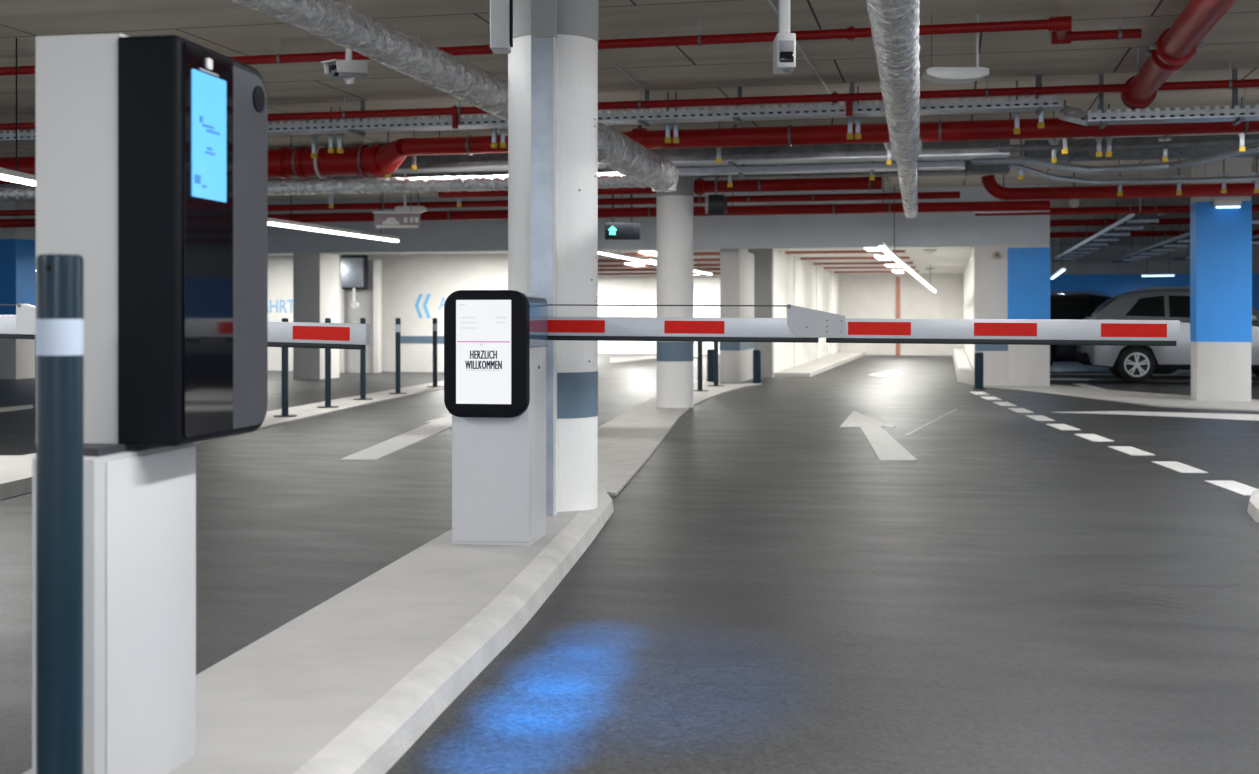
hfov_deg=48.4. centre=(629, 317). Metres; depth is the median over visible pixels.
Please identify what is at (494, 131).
bracket
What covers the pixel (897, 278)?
riser pipe
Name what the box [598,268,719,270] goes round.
pipe
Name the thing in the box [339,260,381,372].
service door
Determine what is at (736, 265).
concrete pillar
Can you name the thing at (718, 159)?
bracket
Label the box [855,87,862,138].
bracket
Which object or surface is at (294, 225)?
diffuser
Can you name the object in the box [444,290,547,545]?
terminal
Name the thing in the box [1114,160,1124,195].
bracket
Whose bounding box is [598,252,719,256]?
pipe
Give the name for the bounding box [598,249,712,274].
lamp
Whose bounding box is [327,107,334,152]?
bracket
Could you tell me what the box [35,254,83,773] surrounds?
bollard
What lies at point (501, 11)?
sign box
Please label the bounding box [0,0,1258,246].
ceiling
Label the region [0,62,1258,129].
pipe
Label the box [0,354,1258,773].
floor
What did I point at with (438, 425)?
road marking
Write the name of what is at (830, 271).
trim
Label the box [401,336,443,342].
trim
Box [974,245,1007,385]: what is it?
wall
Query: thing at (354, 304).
socket
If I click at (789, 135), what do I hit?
pipe
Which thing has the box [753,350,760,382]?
post
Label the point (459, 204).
bracket
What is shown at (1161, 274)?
lamp
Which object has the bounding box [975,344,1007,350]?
trim
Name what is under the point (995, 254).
wall sensor
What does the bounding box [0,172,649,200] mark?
pipe
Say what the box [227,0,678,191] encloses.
duct
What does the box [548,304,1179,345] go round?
barrier
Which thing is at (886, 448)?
arrow marking
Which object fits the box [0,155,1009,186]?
pipe
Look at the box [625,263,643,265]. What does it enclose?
recessed light
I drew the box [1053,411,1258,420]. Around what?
road marking
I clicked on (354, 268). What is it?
mirror
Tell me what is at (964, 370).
trim
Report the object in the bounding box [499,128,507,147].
bracket
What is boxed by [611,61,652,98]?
conduit
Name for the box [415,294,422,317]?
chevron
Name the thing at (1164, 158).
bracket
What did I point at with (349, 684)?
traffic island
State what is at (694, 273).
pipe
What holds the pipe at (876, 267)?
attached to the ceiling at (946, 260)
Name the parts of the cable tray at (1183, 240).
rail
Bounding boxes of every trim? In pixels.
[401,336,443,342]
[794,257,794,365]
[816,265,816,358]
[830,271,830,354]
[953,347,973,384]
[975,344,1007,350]
[1050,273,1258,310]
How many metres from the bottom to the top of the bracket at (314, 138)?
0.500 m
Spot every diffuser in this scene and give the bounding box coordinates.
[0,174,35,185]
[268,222,398,241]
[879,246,935,291]
[1051,269,1065,278]
[1142,275,1173,276]
[1216,206,1239,207]
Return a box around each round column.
[508,0,597,515]
[656,167,693,407]
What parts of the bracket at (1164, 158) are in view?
post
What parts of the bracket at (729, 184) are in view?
post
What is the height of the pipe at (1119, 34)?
0.225 m
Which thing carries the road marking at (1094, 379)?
on the floor
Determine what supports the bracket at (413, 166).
hanging from the ceiling at (224, 27)
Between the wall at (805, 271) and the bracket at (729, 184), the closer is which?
the bracket at (729, 184)
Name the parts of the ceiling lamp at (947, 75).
hanger rod, hanger rod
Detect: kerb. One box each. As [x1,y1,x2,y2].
[610,355,697,363]
[774,352,865,376]
[1247,489,1258,522]
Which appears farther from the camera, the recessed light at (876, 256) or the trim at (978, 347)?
the recessed light at (876, 256)
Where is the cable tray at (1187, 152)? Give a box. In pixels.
[1023,134,1258,162]
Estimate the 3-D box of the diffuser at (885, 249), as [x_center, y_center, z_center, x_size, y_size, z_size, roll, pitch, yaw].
[6.295,-0.921,30.750,0.070,0.369,19.130,0,0,15]
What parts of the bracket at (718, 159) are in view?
post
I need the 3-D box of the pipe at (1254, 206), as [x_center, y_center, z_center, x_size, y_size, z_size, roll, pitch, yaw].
[14.525,-2.050,25.402,15.000,0.136,0.140,0,0,13]
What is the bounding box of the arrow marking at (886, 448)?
[840,411,917,460]
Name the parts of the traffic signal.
casing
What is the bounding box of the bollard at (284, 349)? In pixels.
[273,318,296,416]
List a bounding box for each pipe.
[0,16,1071,75]
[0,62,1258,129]
[0,75,1061,143]
[0,120,406,183]
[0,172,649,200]
[0,191,959,215]
[0,200,1049,227]
[396,124,1009,172]
[402,88,1258,155]
[438,177,881,197]
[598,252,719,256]
[598,258,719,261]
[598,264,719,266]
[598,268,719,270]
[598,272,719,274]
[785,250,904,253]
[801,256,908,259]
[814,262,912,264]
[824,266,915,268]
[834,271,918,272]
[896,277,899,355]
[975,208,1258,215]
[981,163,1258,200]
[1050,204,1258,214]
[1050,218,1189,225]
[1050,229,1258,237]
[1051,12,1141,43]
[1121,0,1235,109]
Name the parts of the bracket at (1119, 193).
post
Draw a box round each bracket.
[308,119,319,157]
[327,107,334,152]
[328,176,333,207]
[336,107,344,152]
[385,132,390,176]
[411,131,416,169]
[457,173,461,206]
[490,115,497,147]
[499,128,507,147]
[664,92,671,142]
[672,92,679,142]
[716,122,721,162]
[727,166,732,186]
[846,87,852,138]
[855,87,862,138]
[868,161,876,179]
[883,143,891,164]
[1012,80,1021,133]
[1018,139,1023,179]
[1038,75,1043,127]
[1047,111,1059,162]
[1062,100,1067,153]
[1094,104,1102,156]
[1104,104,1113,156]
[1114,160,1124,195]
[1158,109,1171,161]
[1173,159,1183,194]
[1218,158,1229,192]
[1238,97,1244,151]
[1251,159,1258,192]
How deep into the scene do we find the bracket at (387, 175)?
17.18 m
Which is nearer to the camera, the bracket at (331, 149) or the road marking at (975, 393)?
the bracket at (331, 149)
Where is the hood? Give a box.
[521,292,547,347]
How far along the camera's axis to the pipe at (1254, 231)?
34.05 m
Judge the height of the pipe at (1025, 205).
0.689 m
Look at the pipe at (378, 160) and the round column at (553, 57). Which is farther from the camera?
the pipe at (378, 160)
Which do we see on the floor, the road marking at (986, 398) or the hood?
the road marking at (986, 398)
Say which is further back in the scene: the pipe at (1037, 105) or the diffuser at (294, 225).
the diffuser at (294, 225)
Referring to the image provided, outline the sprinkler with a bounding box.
[1069,172,1078,207]
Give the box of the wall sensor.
[993,252,1000,257]
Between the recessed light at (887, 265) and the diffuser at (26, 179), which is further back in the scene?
the recessed light at (887, 265)
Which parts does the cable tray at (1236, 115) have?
hanger post, cantilever arm, rail, hanger post, cantilever arm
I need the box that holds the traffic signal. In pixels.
[605,194,639,239]
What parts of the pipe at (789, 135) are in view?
hanger rod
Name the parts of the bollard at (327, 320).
post, plate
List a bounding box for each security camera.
[321,5,368,83]
[773,0,795,73]
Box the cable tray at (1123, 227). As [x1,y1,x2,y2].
[1052,198,1163,261]
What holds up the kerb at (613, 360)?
on the floor
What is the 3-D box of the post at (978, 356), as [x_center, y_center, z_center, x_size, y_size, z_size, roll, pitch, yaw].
[5.907,0.890,23.662,0.200,0.620,0.200,0,0,13]
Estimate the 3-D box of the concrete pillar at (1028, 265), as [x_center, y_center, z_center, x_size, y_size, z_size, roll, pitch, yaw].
[6.963,-0.035,24.448,0.712,2.470,0.442,0,0,13]
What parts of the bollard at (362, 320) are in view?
post, plate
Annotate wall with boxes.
[268,253,507,371]
[598,273,963,355]
[748,249,773,377]
[774,249,839,372]
[964,246,973,369]
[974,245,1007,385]
[1050,244,1258,274]
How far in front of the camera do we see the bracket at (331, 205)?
20.35 m
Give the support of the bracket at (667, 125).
hanging from the ceiling at (224, 27)
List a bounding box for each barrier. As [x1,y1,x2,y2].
[0,303,369,349]
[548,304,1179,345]
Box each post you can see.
[707,349,713,381]
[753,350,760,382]
[973,352,984,388]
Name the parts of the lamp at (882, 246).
hanger rod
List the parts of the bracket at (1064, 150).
post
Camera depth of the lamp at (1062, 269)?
36.25 m
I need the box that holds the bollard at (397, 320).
[389,318,406,393]
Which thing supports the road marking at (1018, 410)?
on the floor
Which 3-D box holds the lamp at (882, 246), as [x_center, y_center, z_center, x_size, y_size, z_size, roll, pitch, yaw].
[6.296,-1.518,30.750,0.084,1.563,19.170,0,0,15]
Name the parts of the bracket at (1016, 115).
post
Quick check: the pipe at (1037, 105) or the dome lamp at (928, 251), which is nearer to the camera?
the pipe at (1037, 105)
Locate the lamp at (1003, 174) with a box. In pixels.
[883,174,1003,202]
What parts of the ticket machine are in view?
head casing, pedestal door, glass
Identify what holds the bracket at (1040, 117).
hanging from the ceiling at (224, 27)
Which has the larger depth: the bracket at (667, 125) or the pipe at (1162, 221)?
the pipe at (1162, 221)
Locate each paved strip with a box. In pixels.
[27,381,443,454]
[598,380,761,495]
[984,384,1258,410]
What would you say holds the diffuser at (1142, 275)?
attached to the lamp at (1161, 274)
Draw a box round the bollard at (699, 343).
[693,342,708,390]
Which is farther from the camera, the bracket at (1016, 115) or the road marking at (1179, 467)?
the bracket at (1016, 115)
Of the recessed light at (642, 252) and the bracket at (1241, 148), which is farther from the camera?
the recessed light at (642, 252)
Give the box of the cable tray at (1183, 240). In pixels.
[1112,215,1258,262]
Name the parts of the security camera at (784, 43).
plate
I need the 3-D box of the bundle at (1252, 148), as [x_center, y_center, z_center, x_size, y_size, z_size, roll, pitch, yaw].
[5.944,-1.816,16.091,3.861,0.179,1.108,0,0,19]
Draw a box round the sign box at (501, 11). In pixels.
[490,0,512,53]
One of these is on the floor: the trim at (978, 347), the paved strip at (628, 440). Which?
the paved strip at (628, 440)
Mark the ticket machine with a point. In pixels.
(152, 151)
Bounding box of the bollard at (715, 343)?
[708,342,723,385]
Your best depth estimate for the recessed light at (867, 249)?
28.30 m
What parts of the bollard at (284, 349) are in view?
post, plate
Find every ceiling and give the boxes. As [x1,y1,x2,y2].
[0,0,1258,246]
[268,247,971,275]
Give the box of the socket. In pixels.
[351,301,358,307]
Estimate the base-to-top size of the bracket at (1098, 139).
0.570 m
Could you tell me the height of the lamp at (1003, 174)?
0.605 m
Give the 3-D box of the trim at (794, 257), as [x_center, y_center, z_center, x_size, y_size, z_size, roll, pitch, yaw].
[3.766,-0.100,31.985,0.012,2.600,0.040,0,0,13]
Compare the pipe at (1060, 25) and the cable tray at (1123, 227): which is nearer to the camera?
the pipe at (1060, 25)
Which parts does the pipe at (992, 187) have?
hanger rod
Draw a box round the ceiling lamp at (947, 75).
[921,14,988,83]
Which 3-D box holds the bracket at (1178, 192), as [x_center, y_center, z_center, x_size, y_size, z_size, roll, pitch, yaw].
[7.104,-1.945,18.102,0.140,0.710,0.050,0,0,13]
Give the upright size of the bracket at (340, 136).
0.500 m
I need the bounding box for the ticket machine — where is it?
[32,33,267,773]
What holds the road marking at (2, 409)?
on the floor
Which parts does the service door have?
frame, frame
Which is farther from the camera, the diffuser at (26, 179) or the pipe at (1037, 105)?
the pipe at (1037, 105)
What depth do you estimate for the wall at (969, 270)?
31.59 m
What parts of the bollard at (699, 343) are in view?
post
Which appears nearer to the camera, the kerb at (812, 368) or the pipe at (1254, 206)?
the pipe at (1254, 206)
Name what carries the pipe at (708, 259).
attached to the ceiling at (946, 260)
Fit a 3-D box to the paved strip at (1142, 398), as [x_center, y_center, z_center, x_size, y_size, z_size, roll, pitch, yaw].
[7.791,1.190,21.426,4.213,0.020,8.564,0,0,-39]
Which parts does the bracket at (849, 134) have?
post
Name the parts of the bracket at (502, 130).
post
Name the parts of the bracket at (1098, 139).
post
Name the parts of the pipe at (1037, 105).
cantilever arm, hanger post, rail, cantilever arm, hanger post, cantilever arm, hanger post, hanger post, hanger post, cantilever arm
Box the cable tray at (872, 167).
[677,143,964,176]
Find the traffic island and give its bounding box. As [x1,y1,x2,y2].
[23,483,613,773]
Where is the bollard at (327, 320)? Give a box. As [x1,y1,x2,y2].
[317,318,338,407]
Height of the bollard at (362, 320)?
1.180 m
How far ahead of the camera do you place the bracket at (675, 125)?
14.23 m
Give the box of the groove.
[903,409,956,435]
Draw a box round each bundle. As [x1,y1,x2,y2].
[972,144,1258,173]
[999,137,1258,151]
[1008,164,1258,183]
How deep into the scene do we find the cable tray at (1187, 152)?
16.93 m
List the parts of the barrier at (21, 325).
hinge plate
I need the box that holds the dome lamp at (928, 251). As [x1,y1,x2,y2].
[923,249,936,253]
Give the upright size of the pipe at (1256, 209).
0.745 m
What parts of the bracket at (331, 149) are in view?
post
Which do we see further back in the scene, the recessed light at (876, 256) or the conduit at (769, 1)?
the recessed light at (876, 256)
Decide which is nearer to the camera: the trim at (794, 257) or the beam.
the beam
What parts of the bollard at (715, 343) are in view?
post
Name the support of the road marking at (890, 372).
on the floor
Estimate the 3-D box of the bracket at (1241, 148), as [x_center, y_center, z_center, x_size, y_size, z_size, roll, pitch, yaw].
[6.384,-2.015,14.595,0.140,0.570,0.050,0,0,13]
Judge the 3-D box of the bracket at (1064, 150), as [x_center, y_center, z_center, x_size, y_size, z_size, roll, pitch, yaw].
[4.595,-2.015,14.773,0.140,0.570,0.050,0,0,13]
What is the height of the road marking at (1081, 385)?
0.006 m
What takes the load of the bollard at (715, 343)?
on the paved strip at (628, 440)
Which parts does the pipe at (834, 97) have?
hanger rod, hanger rod, hanger rod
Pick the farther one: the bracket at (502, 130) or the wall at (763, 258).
the wall at (763, 258)
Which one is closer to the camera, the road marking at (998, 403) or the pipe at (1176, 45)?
the pipe at (1176, 45)
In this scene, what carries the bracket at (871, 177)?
attached to the ventilation duct at (968, 144)
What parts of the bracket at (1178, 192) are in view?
post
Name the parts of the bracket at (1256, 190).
rod, post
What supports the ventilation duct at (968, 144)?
hanging from the ceiling at (224, 27)
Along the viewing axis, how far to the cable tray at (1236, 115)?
12.83 m
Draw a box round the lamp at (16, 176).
[0,38,35,185]
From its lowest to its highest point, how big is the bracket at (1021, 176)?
0.650 m
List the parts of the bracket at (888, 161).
post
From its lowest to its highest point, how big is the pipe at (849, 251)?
0.060 m
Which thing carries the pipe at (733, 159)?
hanging from the ceiling at (224, 27)
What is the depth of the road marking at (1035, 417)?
16.64 m
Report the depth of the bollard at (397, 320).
21.78 m
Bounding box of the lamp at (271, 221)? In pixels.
[268,177,399,241]
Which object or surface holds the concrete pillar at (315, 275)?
on the floor
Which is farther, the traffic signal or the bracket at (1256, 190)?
the traffic signal
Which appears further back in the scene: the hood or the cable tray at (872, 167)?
the cable tray at (872, 167)
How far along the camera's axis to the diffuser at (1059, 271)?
35.23 m
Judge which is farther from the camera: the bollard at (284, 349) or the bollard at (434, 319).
the bollard at (434, 319)
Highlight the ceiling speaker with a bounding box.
[705,166,726,214]
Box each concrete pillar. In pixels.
[0,201,35,378]
[293,253,338,379]
[720,249,754,382]
[1008,244,1049,385]
[1190,157,1251,400]
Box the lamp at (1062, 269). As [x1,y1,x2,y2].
[1050,238,1065,278]
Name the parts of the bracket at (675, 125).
post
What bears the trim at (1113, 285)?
attached to the wall at (1099, 261)
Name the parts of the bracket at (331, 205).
post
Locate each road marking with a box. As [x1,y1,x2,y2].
[0,405,32,411]
[339,415,451,459]
[869,370,903,375]
[971,392,989,394]
[982,397,1001,399]
[993,402,1015,405]
[1008,408,1033,412]
[1026,415,1054,420]
[1046,424,1080,429]
[1050,373,1256,375]
[1050,378,1258,381]
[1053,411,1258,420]
[1074,384,1107,389]
[1074,434,1114,441]
[1108,446,1154,455]
[1151,461,1207,472]
[1205,481,1256,495]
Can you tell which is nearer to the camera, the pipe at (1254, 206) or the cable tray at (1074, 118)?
the cable tray at (1074, 118)
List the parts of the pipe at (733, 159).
rail, cantilever arm, hanger post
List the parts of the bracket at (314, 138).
post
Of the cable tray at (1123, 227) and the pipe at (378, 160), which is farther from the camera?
the cable tray at (1123, 227)
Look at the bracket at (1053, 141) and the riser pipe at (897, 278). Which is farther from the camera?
the riser pipe at (897, 278)
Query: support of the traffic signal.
hanging from the ceiling at (224, 27)
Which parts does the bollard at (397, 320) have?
post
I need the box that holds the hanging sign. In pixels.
[373,174,420,228]
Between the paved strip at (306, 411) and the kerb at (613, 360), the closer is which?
the paved strip at (306, 411)
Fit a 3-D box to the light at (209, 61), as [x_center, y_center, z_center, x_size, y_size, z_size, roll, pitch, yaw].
[-1.006,-0.606,3.337,0.014,0.025,0.027,0,0,9]
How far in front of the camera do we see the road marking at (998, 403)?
19.44 m
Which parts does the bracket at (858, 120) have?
post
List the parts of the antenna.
hanger rod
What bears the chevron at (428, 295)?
attached to the wall at (405, 277)
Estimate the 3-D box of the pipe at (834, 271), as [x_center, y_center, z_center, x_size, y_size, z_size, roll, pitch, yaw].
[7.438,-1.390,42.192,2.500,0.060,0.060,0,0,13]
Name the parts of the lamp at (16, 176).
hanger rod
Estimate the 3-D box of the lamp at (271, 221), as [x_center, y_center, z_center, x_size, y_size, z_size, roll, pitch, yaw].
[-3.879,-1.708,18.706,0.084,1.185,4.014,0,0,13]
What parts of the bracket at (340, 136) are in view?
post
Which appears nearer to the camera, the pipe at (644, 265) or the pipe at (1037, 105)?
the pipe at (1037, 105)
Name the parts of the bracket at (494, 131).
post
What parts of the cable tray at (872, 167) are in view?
hanger post, rail, hanger post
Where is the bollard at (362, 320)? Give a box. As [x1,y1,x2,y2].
[353,318,372,399]
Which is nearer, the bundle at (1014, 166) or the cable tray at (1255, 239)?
the bundle at (1014, 166)
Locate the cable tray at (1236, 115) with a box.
[1085,69,1258,128]
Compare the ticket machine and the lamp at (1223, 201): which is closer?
the ticket machine
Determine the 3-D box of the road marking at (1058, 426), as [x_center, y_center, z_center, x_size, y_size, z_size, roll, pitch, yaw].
[4.760,1.196,15.370,0.209,0.006,0.843,0,0,5]
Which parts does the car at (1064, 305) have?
sill trim, roof rail, roof rail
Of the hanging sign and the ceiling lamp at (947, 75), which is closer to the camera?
the ceiling lamp at (947, 75)
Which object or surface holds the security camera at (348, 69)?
hanging from the ceiling at (224, 27)
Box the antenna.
[395,174,426,212]
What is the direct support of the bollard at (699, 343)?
on the paved strip at (628, 440)
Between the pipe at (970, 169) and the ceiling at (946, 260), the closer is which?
the pipe at (970, 169)
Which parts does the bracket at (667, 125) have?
post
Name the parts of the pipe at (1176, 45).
hanger rod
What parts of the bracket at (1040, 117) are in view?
post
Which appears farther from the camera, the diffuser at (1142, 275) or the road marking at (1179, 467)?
the diffuser at (1142, 275)
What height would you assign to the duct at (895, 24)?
0.968 m
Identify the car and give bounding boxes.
[1050,291,1177,373]
[1075,287,1258,382]
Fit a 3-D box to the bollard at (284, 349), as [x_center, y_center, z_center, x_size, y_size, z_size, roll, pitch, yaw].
[-4.134,0.590,16.800,0.280,1.180,0.280,0,0,13]
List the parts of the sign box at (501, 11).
plate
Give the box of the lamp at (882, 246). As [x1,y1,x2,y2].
[878,185,936,291]
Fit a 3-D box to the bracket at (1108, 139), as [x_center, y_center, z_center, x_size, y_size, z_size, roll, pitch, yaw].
[5.154,-2.015,15.048,0.140,0.570,0.050,0,0,13]
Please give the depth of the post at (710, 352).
25.98 m
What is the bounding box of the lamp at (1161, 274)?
[1141,273,1174,276]
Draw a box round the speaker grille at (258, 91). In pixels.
[253,86,264,111]
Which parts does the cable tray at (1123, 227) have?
rail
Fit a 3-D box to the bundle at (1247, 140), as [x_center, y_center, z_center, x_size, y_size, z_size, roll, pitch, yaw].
[5.792,-1.891,15.161,3.462,0.099,0.359,0,0,13]
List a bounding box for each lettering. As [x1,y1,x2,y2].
[268,300,292,312]
[439,297,444,309]
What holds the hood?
attached to the terminal
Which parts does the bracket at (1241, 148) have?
post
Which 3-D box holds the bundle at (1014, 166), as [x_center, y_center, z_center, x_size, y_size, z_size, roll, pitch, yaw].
[6.406,-1.756,17.126,3.972,0.154,1.059,0,0,-4]
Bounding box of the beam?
[35,185,1049,253]
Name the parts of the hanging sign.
rail, sign panel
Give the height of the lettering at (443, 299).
0.282 m
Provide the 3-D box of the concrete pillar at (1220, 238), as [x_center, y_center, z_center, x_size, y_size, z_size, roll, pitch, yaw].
[8.511,-0.550,20.160,0.742,3.500,0.512,0,0,13]
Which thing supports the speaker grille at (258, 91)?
attached to the ticket machine
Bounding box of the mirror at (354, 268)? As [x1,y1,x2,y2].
[341,255,367,307]
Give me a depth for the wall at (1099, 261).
44.62 m
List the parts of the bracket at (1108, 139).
post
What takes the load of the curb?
on the floor
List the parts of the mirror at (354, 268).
casing, plate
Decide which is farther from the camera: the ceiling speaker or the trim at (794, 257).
the trim at (794, 257)
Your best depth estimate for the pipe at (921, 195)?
20.96 m
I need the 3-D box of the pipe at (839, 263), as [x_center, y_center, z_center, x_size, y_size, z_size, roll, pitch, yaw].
[5.951,-1.390,35.683,2.500,0.060,0.060,0,0,13]
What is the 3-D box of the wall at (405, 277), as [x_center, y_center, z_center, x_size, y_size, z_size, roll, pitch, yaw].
[-5.770,-0.110,31.528,8.700,2.620,0.300,0,0,13]
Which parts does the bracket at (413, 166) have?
post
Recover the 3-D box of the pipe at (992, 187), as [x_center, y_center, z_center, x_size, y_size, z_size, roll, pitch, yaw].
[7.651,-1.969,18.997,5.588,0.662,0.184,0,0,13]
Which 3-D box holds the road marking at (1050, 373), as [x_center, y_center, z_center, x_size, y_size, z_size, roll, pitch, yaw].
[11.515,1.198,29.563,5.140,0.002,0.811,0,0,11]
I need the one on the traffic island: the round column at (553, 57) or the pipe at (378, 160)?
the round column at (553, 57)
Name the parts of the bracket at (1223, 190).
rod, post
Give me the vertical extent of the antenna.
0.853 m
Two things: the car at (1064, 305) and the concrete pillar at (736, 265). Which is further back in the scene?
the car at (1064, 305)
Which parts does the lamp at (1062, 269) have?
hanger rod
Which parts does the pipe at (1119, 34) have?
hanger rod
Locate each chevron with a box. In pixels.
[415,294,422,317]
[423,294,430,317]
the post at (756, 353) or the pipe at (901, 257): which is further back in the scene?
the pipe at (901, 257)
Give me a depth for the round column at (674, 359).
18.39 m
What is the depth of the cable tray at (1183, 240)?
35.38 m
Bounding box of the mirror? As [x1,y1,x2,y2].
[1252,314,1256,320]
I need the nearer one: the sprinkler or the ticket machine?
the ticket machine
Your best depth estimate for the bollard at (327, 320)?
18.43 m
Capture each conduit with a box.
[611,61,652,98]
[767,0,831,93]
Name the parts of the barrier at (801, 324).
hinge plate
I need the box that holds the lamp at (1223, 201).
[1213,196,1241,207]
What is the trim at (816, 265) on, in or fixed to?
attached to the wall at (805, 271)
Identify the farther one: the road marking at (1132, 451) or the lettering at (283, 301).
the lettering at (283, 301)
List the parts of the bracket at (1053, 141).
post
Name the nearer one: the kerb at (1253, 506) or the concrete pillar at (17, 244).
the kerb at (1253, 506)
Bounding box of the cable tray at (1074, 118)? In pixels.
[1058,104,1087,125]
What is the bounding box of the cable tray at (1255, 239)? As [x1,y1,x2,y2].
[1172,234,1258,259]
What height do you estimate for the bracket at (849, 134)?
0.520 m
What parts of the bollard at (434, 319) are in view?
post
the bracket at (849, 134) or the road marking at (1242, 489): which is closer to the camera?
the road marking at (1242, 489)
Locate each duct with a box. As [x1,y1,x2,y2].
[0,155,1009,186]
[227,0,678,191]
[292,139,1009,177]
[866,0,921,218]
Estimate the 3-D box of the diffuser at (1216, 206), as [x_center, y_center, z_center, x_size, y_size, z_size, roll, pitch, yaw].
[8.463,-1.567,19.794,0.320,0.025,0.035,0,0,13]
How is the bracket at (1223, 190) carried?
hanging from the ceiling at (224, 27)
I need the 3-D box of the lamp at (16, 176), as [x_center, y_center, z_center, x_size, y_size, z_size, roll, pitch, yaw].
[-5.074,-1.708,10.711,0.084,1.185,2.298,0,0,3]
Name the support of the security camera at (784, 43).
hanging from the ceiling at (224, 27)
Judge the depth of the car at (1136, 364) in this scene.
25.87 m
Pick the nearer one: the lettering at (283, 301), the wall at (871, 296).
the lettering at (283, 301)
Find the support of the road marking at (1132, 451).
on the floor
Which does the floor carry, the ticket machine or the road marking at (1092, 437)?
the road marking at (1092, 437)
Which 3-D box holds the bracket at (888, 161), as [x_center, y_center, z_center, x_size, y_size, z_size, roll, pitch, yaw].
[2.918,-2.010,15.743,0.140,0.580,0.050,0,0,13]
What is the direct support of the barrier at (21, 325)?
attached to the cabinet
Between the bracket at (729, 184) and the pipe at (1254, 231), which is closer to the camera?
the bracket at (729, 184)
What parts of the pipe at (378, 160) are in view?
hanger rod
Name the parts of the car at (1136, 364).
roof rail, roof rail, sill trim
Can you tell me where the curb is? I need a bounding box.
[0,455,35,498]
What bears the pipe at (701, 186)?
hanging from the ceiling at (224, 27)
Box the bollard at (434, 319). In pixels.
[427,318,442,386]
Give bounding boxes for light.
[206,58,212,69]
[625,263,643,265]
[639,251,656,256]
[865,248,881,250]
[875,255,890,259]
[885,264,898,266]

